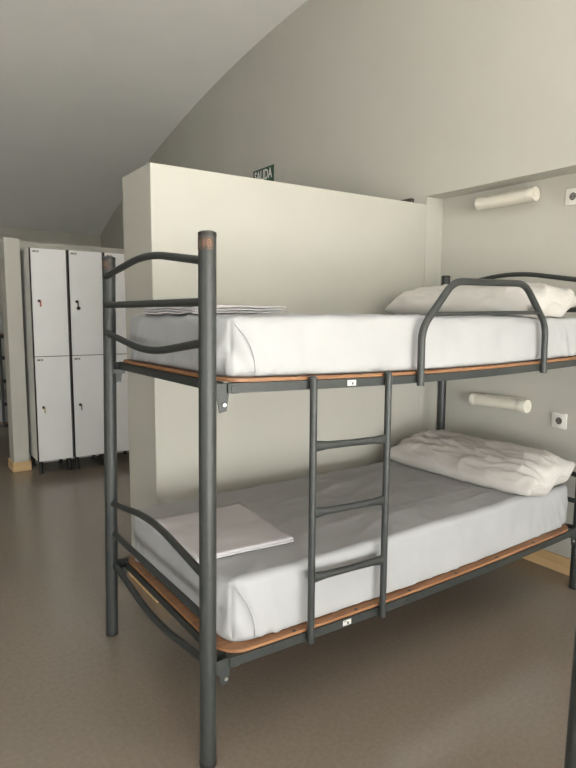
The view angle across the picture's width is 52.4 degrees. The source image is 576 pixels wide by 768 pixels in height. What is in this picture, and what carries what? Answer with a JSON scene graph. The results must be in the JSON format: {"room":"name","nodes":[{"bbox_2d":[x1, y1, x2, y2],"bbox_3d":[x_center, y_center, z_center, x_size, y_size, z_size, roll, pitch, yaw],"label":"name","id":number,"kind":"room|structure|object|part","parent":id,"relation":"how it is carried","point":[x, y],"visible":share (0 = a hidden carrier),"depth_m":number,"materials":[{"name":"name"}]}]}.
{"room":"dormitory","nodes":[
{"label":"dormitory","id":0,"kind":"room"},
{"bbox_2d":[0,227,100,388],"bbox_3d":[-5.625,-0.832,7.233,6.950,2.800,0.120,-4,8,-35],"label":"wall","id":1,"kind":"structure","parent":0,"point":[24,235],"depth_m":8.47,"materials":[{"name":"paint"}]},
{"bbox_2d":[0,237,128,463],"bbox_3d":[-1.739,-0.313,5.815,1.953,2.052,0.380,-4,8,-35],"label":"wall locker partition","id":2,"kind":"structure","parent":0,"point":[10,248],"depth_m":5.16,"materials":[{"name":"paint"}]},
{"bbox_2d":[8,458,31,471],"bbox_3d":[-1.752,0.664,5.926,1.967,0.085,0.406,-4,8,-35],"label":"baseboard","id":3,"kind":"structure","parent":2,"relation":"attached to","point":[26,465],"depth_m":5.25,"materials":[{"name":"brown wood"}]},
{"bbox_2d":[0,0,306,234],"bbox_3d":[-2.460,-2.210,2.612,7.048,1.360,10.750,-4,8,-35],"label":"ceiling","id":4,"kind":"structure","parent":0,"point":[90,90],"depth_m":5.61,"materials":[{"name":"paint"}]},
{"bbox_2d":[122,162,425,547],"bbox_3d":[0.011,-0.047,3.436,1.824,2.104,0.370,-4,8,-35],"label":"wall partition","id":5,"kind":"structure","parent":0,"point":[299,248],"depth_m":3.08,"materials":[{"name":"paint"}]},
{"bbox_2d":[129,572,158,602],"bbox_3d":[0.052,0.947,3.586,1.968,0.095,0.396,-4,8,-35],"label":"baseboard","id":6,"kind":"structure","parent":5,"relation":"attached to","point":[130,574],"depth_m":3.04,"materials":[{"name":"brown wood"}]},
{"bbox_2d":[0,427,575,767],"bbox_3d":[-2.426,1.097,3.010,7.150,0.100,11.000,-4,8,-35],"label":"floor","id":7,"kind":"structure","parent":0,"point":[476,672],"depth_m":2.32,"materials":[{"name":"plastic"}]},
{"bbox_2d":[0,334,7,427],"bbox_3d":[-2.489,-0.194,6.460,2.190,1.656,0.990,-4,8,-35],"label":"bunk bed","id":8,"kind":"object","parent":7,"relation":"on","point":[3,424],"visible":0.04,"depth_m":5.69,"materials":[{"name":"grey metal"}]},
{"bbox_2d":[0,313,3,333],"bbox_3d":[-2.471,-0.672,6.422,2.032,0.217,0.912,-4,8,-35],"label":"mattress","id":9,"kind":"object","parent":8,"relation":"on","point":[1,314],"visible":0.02,"depth_m":5.67,"materials":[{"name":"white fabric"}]},
{"bbox_2d":[0,389,7,421],"bbox_3d":[-2.477,0.180,6.523,2.028,0.244,0.914,-4,8,-35],"label":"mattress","id":10,"kind":"object","parent":8,"relation":"on","point":[5,390],"visible":0.04,"depth_m":5.78,"materials":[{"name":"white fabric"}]},
{"bbox_2d":[20,247,73,473],"bbox_3d":[-2.157,-0.202,5.253,0.304,1.957,0.429,-4,8,-35],"label":"locker","id":11,"kind":"object","parent":7,"relation":"on","point":[43,271],"visible":0.98,"depth_m":5.10,"materials":[{"name":"grey metal"}]},
{"bbox_3d":[-2.363,0.702,5.433,0.048,0.118,0.048,-4,8,-35],"label":"leg","id":12,"kind":"part","parent":11,"relation":"part of","materials":[{"name":"black plastic"}]},
{"bbox_3d":[-2.186,0.733,5.181,0.048,0.118,0.048,-4,8,-35],"label":"leg","id":13,"kind":"part","parent":11,"relation":"part of","materials":[{"name":"black plastic"}]},
{"bbox_3d":[-2.049,-0.698,5.043,0.284,0.913,0.018,-4,8,-35],"label":"door","id":14,"kind":"part","parent":11,"relation":"part of","materials":[{"name":"white metal"}]},
{"bbox_3d":[-2.055,0.216,5.150,0.284,0.915,0.018,-4,8,-35],"label":"door","id":15,"kind":"part","parent":11,"relation":"part of","materials":[{"name":"grey metal"}]},
{"bbox_3d":[-1.986,0.718,5.319,0.048,0.118,0.048,-4,8,-35],"label":"leg","id":16,"kind":"part","parent":11,"relation":"part of","materials":[{"name":"black plastic"}]},
{"bbox_2d":[66,250,103,468],"bbox_3d":[-1.900,-0.221,5.429,0.304,1.957,0.433,-4,8,-35],"label":"locker","id":17,"kind":"object","parent":7,"relation":"on","point":[84,268],"visible":0.84,"depth_m":5.25,"materials":[{"name":"grey metal"}]},
{"bbox_3d":[-1.930,0.714,5.358,0.048,0.118,0.048,-4,8,-35],"label":"leg","id":18,"kind":"part","parent":17,"relation":"part of","materials":[{"name":"black plastic"}]},
{"bbox_3d":[-1.793,-0.717,5.220,0.284,0.913,0.018,-4,8,-35],"label":"door","id":19,"kind":"part","parent":17,"relation":"part of","materials":[{"name":"white metal"}]},
{"bbox_3d":[-1.799,0.197,5.328,0.284,0.915,0.018,-4,8,-35],"label":"door","id":20,"kind":"part","parent":17,"relation":"part of","materials":[{"name":"white metal"}]},
{"bbox_2d":[98,252,128,457],"bbox_3d":[-1.648,-0.240,5.611,0.304,1.957,0.421,-4,8,-35],"label":"locker","id":21,"kind":"object","parent":7,"relation":"on","point":[121,349],"visible":0.28,"depth_m":5.45,"materials":[{"name":"grey metal"}]},
{"bbox_3d":[-1.537,-0.736,5.398,0.284,0.913,0.018,-4,8,-35],"label":"door","id":22,"kind":"part","parent":21,"relation":"part of","materials":[{"name":"white metal"}]},
{"bbox_3d":[-1.543,0.178,5.506,0.284,0.915,0.018,-4,8,-35],"label":"door","id":23,"kind":"part","parent":21,"relation":"part of","materials":[{"name":"grey metal"}]},
{"bbox_2d":[102,230,575,767],"bbox_3d":[0.369,0.265,2.727,2.190,1.656,0.990,-4,8,-35],"label":"bunk bed","id":24,"kind":"object","parent":7,"relation":"on","point":[200,621],"visible":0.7,"depth_m":2.08,"materials":[{"name":"grey paint"}]},
{"bbox_3d":[-0.761,0.292,2.510,0.085,1.630,0.052,-4,8,-35],"label":"post","id":25,"kind":"part","parent":24,"relation":"part of","materials":[{"name":"grey metal"}]},
{"bbox_3d":[-0.452,-0.033,2.123,0.028,0.030,0.860,-4,8,-35],"label":"rail","id":26,"kind":"part","parent":24,"relation":"part of","materials":[{"name":"grey paint"}]},
{"bbox_3d":[-0.458,0.832,2.225,0.028,0.030,0.860,-4,8,-35],"label":"rail","id":27,"kind":"part","parent":24,"relation":"part of","materials":[{"name":"grey paint"}]},
{"bbox_3d":[-0.241,0.384,1.757,0.066,1.629,0.052,-4,8,-35],"label":"post","id":28,"kind":"part","parent":24,"relation":"part of","materials":[{"name":"grey metal"}]},
{"bbox_3d":[0.079,0.428,1.954,0.025,0.918,0.031,-4,8,-35],"label":"ladder rail","id":29,"kind":"part","parent":24,"relation":"part of","materials":[{"name":"grey metal"}]},
{"bbox_2d":[134,460,567,641],"bbox_3d":[0.382,0.638,2.790,2.028,0.244,0.914,-4,8,-35],"label":"mattress","id":30,"kind":"object","parent":24,"relation":"on","point":[438,524],"visible":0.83,"depth_m":2.40,"materials":[{"name":"white fabric"}]},
{"bbox_2d":[155,502,293,563],"bbox_3d":[-0.263,0.568,2.276,0.393,0.034,0.454,-4,8,-31],"label":"sheet","id":31,"kind":"object","parent":30,"relation":"on","point":[240,529],"visible":0.72,"depth_m":2.24,"materials":[{"name":"fabric"}]},
{"bbox_2d":[390,430,575,496],"bbox_3d":[1.015,0.400,3.196,0.469,0.187,0.948,-5,8,-36],"label":"pillow","id":32,"kind":"object","parent":30,"relation":"on","point":[503,466],"visible":1,"depth_m":3.00,"materials":[{"name":"white fabric"}]},
{"bbox_2d":[129,313,575,376],"bbox_3d":[0.387,-0.214,2.689,2.032,0.217,0.912,-4,8,-35],"label":"mattress","id":33,"kind":"object","parent":24,"relation":"on","point":[249,344],"visible":0.91,"depth_m":2.10,"materials":[{"name":"white fabric"}]},
{"bbox_2d":[139,305,286,313],"bbox_3d":[-0.295,-0.284,2.239,0.390,0.038,0.454,-5,8,-38],"label":"sheet","id":34,"kind":"object","parent":33,"relation":"on","point":[229,309],"visible":0.7,"depth_m":2.09,"materials":[{"name":"fabric"}]},
{"bbox_2d":[385,282,575,317],"bbox_3d":[0.981,-0.443,3.075,0.483,0.187,0.928,-5,8,-37],"label":"pillow","id":35,"kind":"object","parent":33,"relation":"on","point":[553,301],"visible":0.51,"depth_m":2.80,"materials":[{"name":"white fabric"}]},
{"bbox_3d":[0.355,0.411,2.147,0.025,0.926,0.031,-4,8,-35],"label":"ladder rail","id":36,"kind":"part","parent":24,"relation":"part of","materials":[{"name":"grey metal"}]},
{"bbox_3d":[0.627,0.825,2.424,1.998,0.048,0.032,-4,8,-35],"label":"rail","id":37,"kind":"part","parent":24,"relation":"part of","materials":[{"name":"grey paint"}]},
{"bbox_3d":[0.633,-0.041,2.322,1.998,0.048,0.032,-4,8,-35],"label":"rail","id":38,"kind":"part","parent":24,"relation":"part of","materials":[{"name":"grey paint"}]},
{"bbox_3d":[0.971,0.155,3.712,0.056,1.643,0.052,-4,8,-35],"label":"post","id":39,"kind":"part","parent":24,"relation":"part of","materials":[{"name":"grey metal"}]},
{"bbox_3d":[0.827,-0.224,2.399,0.835,0.412,0.028,-4,8,-35],"label":"guard rail","id":40,"kind":"part","parent":24,"relation":"part of","materials":[{"name":"grey metal"}]},
{"bbox_3d":[1.503,0.246,2.967,0.052,1.643,0.052,-4,8,-35],"label":"post","id":41,"kind":"part","parent":24,"relation":"part of","materials":[{"name":"grey metal"}]},
{"bbox_2d":[564,624,575,767],"bbox_3d":[1.586,0.463,1.107,2.190,1.656,0.990,-4,8,-35],"label":"bunk bed","id":42,"kind":"object","parent":7,"relation":"on","point":[570,752],"visible":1,"depth_m":0.89,"materials":[{"name":"grey metal"}]},
{"bbox_2d":[101,0,575,431],"bbox_3d":[0.320,-1.095,4.674,0.220,4.000,11.000,-4,8,-35],"label":"wall","id":43,"kind":"structure","parent":0,"point":[429,102],"depth_m":3.81,"materials":[{"name":"paint"}]},
{"bbox_2d":[253,164,273,180],"bbox_3d":[-0.219,-1.804,5.173,0.008,0.200,0.330,-4,8,-35],"label":"exit sign","id":44,"kind":"object","parent":43,"relation":"attached to","point":[267,173],"visible":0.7,"depth_m":5.13,"materials":[{"name":"green plastic"}]},
{"bbox_2d":[400,198,413,202],"bbox_3d":[0.707,-1.180,3.882,0.034,0.050,0.315,-4,8,-35],"label":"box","id":45,"kind":"object","parent":43,"relation":"on","point":[409,199],"visible":0.22,"depth_m":3.76,"materials":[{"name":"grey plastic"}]},
{"bbox_2d":[435,173,575,558],"bbox_3d":[2.293,0.121,2.143,0.120,2.203,4.380,-4,8,-35],"label":"wall","id":46,"kind":"structure","parent":0,"point":[539,236],"depth_m":3.36,"materials":[{"name":"paint"}]},
{"bbox_2d":[469,393,531,412],"bbox_3d":[1.250,0.108,3.462,0.086,0.077,0.381,-4,8,-35],"label":"wall lamp","id":47,"kind":"object","parent":46,"relation":"attached to","point":[518,404],"visible":1,"depth_m":3.42,"materials":[{"name":"beige plastic"}]},
{"bbox_2d":[473,394,518,410],"bbox_3d":[1.241,0.108,3.466,0.068,0.068,0.303,-4,8,-35],"label":"diffuser","id":48,"kind":"object","parent":47,"relation":"attached to","point":[490,400],"depth_m":3.44,"materials":[{"name":"beige plastic"}]},
{"bbox_2d":[474,186,539,209],"bbox_3d":[1.246,-1.055,3.341,0.086,0.077,0.381,-4,8,-35],"label":"wall lamp","id":49,"kind":"object","parent":46,"relation":"attached to","point":[530,194],"visible":1,"depth_m":3.30,"materials":[{"name":"beige plastic"}]},
{"bbox_2d":[479,189,526,208],"bbox_3d":[1.237,-1.055,3.346,0.068,0.068,0.303,-4,8,-35],"label":"diffuser","id":50,"kind":"object","parent":49,"relation":"attached to","point":[517,196],"depth_m":3.33,"materials":[{"name":"beige plastic"}]},
{"bbox_3d":[1.273,-1.057,3.362,0.020,0.060,0.338,-4,8,-35],"label":"plate","id":51,"kind":"part","parent":49,"relation":"part of","materials":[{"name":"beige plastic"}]},
{"bbox_2d":[523,549,570,575],"bbox_3d":[2.206,1.118,2.258,0.014,0.095,4.267,-4,8,-35],"label":"baseboard","id":52,"kind":"structure","parent":46,"relation":"attached to","point":[559,563],"depth_m":3.28,"materials":[{"name":"brown wood"}]},
{"bbox_2d":[551,412,566,429],"bbox_3d":[1.482,0.201,3.202,0.013,0.085,0.085,-4,8,-35],"label":"wall socket","id":53,"kind":"object","parent":46,"relation":"attached to","point":[559,420],"visible":1,"depth_m":3.20,"materials":[{"name":"white plastic"}]},
{"bbox_2d":[565,188,575,205],"bbox_3d":[1.491,-0.981,3.061,0.013,0.085,0.085,-4,8,-35],"label":"wall socket","id":54,"kind":"object","parent":46,"relation":"attached to","point":[570,197],"visible":1,"depth_m":3.07,"materials":[{"name":"white plastic"}]}
]}

